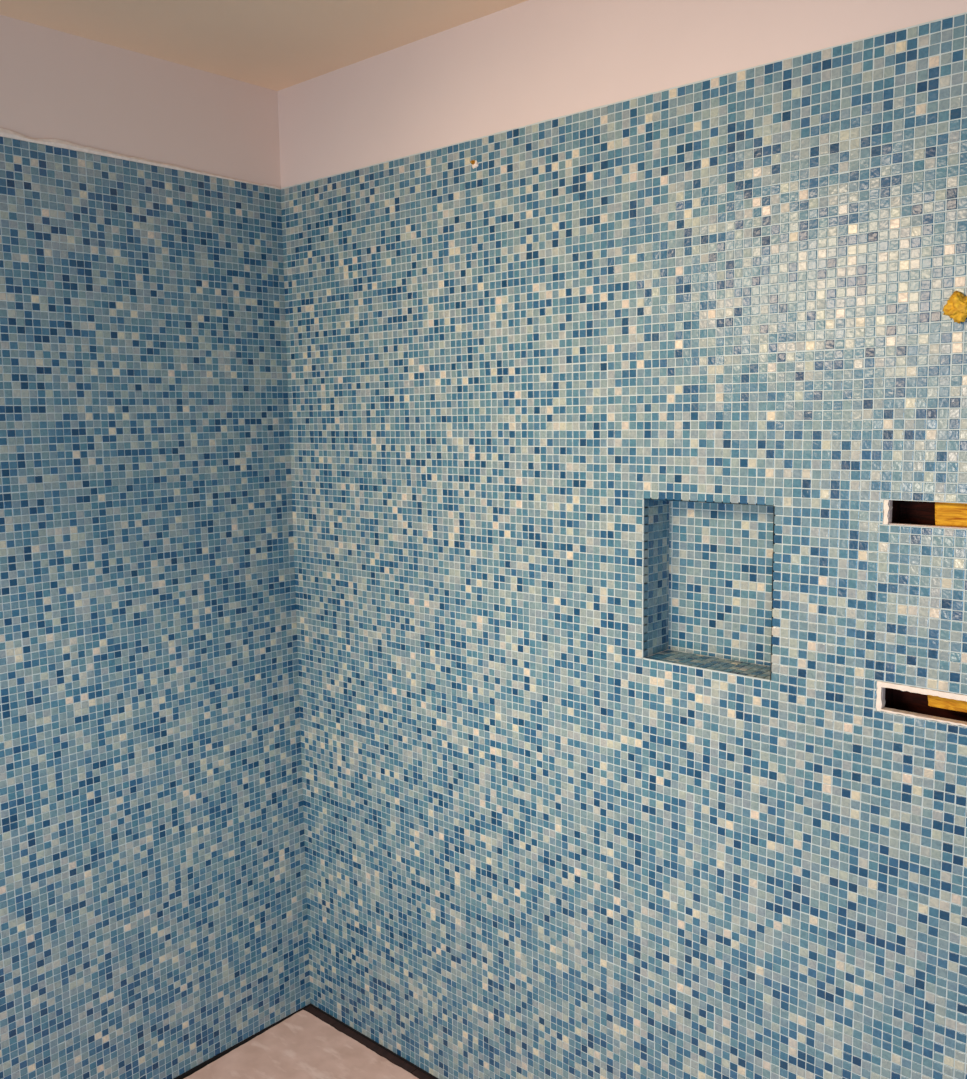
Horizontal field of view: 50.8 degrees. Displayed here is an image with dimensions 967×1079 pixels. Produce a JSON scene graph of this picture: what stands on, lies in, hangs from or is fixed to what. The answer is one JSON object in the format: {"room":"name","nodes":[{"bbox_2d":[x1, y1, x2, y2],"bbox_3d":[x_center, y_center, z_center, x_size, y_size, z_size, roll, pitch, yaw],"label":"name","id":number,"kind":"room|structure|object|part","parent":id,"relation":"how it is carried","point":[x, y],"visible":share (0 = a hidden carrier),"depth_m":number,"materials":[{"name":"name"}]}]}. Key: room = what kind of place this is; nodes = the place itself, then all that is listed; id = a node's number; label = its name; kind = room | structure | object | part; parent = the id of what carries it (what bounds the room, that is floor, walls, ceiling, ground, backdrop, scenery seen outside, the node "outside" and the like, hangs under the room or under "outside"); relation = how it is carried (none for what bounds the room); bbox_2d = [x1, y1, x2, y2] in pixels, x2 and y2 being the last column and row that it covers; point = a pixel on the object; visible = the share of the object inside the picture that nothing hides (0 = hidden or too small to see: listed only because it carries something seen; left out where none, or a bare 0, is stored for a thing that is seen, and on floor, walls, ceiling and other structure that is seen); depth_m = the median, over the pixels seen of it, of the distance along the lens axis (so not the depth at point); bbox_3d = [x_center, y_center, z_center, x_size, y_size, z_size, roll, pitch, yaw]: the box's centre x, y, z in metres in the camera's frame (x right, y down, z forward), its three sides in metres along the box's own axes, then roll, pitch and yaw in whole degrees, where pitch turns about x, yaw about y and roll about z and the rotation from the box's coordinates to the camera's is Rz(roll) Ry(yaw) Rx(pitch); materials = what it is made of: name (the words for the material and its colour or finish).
{"room":"bathroom","nodes":[
{"label":"bathroom","id":0,"kind":"room"},
{"bbox_2d":[0,15,309,1078],"bbox_3d":[-0.969,0.154,2.202,0.021,2.449,1.420,5,9,42],"label":"wall","id":1,"kind":"structure","parent":0,"point":[154,922],"depth_m":2.37,"materials":[{"name":"tile"}]},
{"bbox_2d":[0,0,527,90],"bbox_3d":[-1.391,-0.816,0.017,2.154,0.020,5.016,5,9,42],"label":"ceiling","id":2,"kind":"structure","parent":0,"point":[276,45],"depth_m":2.14,"materials":[{"name":"paint"}]},
{"bbox_2d":[174,1003,437,1078],"bbox_3d":[-1.357,1.651,0.318,2.154,0.053,5.016,5,9,42],"label":"floor","id":3,"kind":"structure","parent":0,"point":[300,1045],"depth_m":2.62,"materials":[{"name":"beige stone"}]},
{"bbox_2d":[304,1006,336,1025],"bbox_3d":[-0.450,1.319,2.811,0.116,0.012,0.024,5,9,42],"label":"edging strip","id":4,"kind":"object","parent":3,"relation":"on","point":[310,1009],"visible":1,"depth_m":2.81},
{"bbox_2d":[332,1022,416,1072],"bbox_3d":[-0.290,1.334,2.670,0.307,0.012,0.024,5,9,42],"label":"edging strip","id":5,"kind":"object","parent":3,"relation":"on","point":[380,1051],"visible":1,"depth_m":2.66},
{"bbox_2d":[411,1069,432,1078],"bbox_3d":[-0.061,1.355,2.465,0.305,0.012,0.024,5,9,42],"label":"edging strip","id":6,"kind":"object","parent":3,"relation":"on","point":[417,1073],"visible":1,"depth_m":2.55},
{"bbox_2d":[277,0,966,1078],"bbox_3d":[0.292,0.160,2.012,2.154,2.449,0.018,5,9,42],"label":"wall","id":7,"kind":"structure","parent":0,"point":[710,251],"depth_m":1.99,"materials":[{"name":"tile"}]},
{"bbox_2d":[470,159,478,168],"bbox_3d":[-0.020,-0.793,2.149,0.020,0.020,0.014,5,9,42],"label":"brass fixing","id":8,"kind":"object","parent":7,"relation":"attached to","point":[473,162],"visible":1,"depth_m":2.15,"materials":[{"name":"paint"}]},
{"bbox_2d":[641,498,775,681],"bbox_3d":[0.442,0.083,1.923,0.275,0.320,0.099,5,9,42],"label":"shower niche","id":9,"kind":"object","parent":7,"relation":"attached to","point":[714,559],"visible":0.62,"depth_m":1.98,"materials":[{"name":"tile"}]},
{"bbox_3d":[0.443,0.239,1.940,0.268,0.005,0.094,5,9,42],"label":"niche sill","id":10,"kind":"part","parent":9,"relation":"part of","materials":[{"name":"tile"}]},
{"bbox_2d":[883,500,934,524],"bbox_3d":[0.777,-0.040,1.594,0.281,0.088,0.085,5,9,42],"label":"wall slot","id":11,"kind":"object","parent":7,"relation":"attached to","point":[903,512],"visible":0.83,"depth_m":1.69,"materials":[{"name":"paint"}]},
{"bbox_2d":[935,502,966,526],"bbox_3d":[0.791,-0.045,1.580,0.167,0.055,0.039,5,9,42],"label":"block","id":12,"kind":"object","parent":11,"relation":"in","point":[946,514],"visible":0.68,"depth_m":1.60,"materials":[{"name":"yellow wood"}]},
{"bbox_2d":[876,681,966,726],"bbox_3d":[0.781,0.268,1.631,0.282,0.088,0.085,5,9,42],"label":"wall slot","id":13,"kind":"object","parent":7,"relation":"attached to","point":[904,698],"visible":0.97,"depth_m":1.69,"materials":[{"name":"paint"}]},
{"bbox_2d":[928,695,966,711],"bbox_3d":[0.795,0.254,1.617,0.167,0.043,0.039,5,9,42],"label":"block","id":14,"kind":"object","parent":13,"relation":"in","point":[934,701],"visible":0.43,"depth_m":1.64,"materials":[{"name":"yellow wood"}]},
{"bbox_2d":[942,291,966,323],"bbox_3d":[0.717,-0.351,1.538,0.037,0.050,0.044,-4,8,-25],"label":"plug","id":15,"kind":"object","parent":7,"relation":"attached to","point":[956,306],"visible":1,"depth_m":1.53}
]}

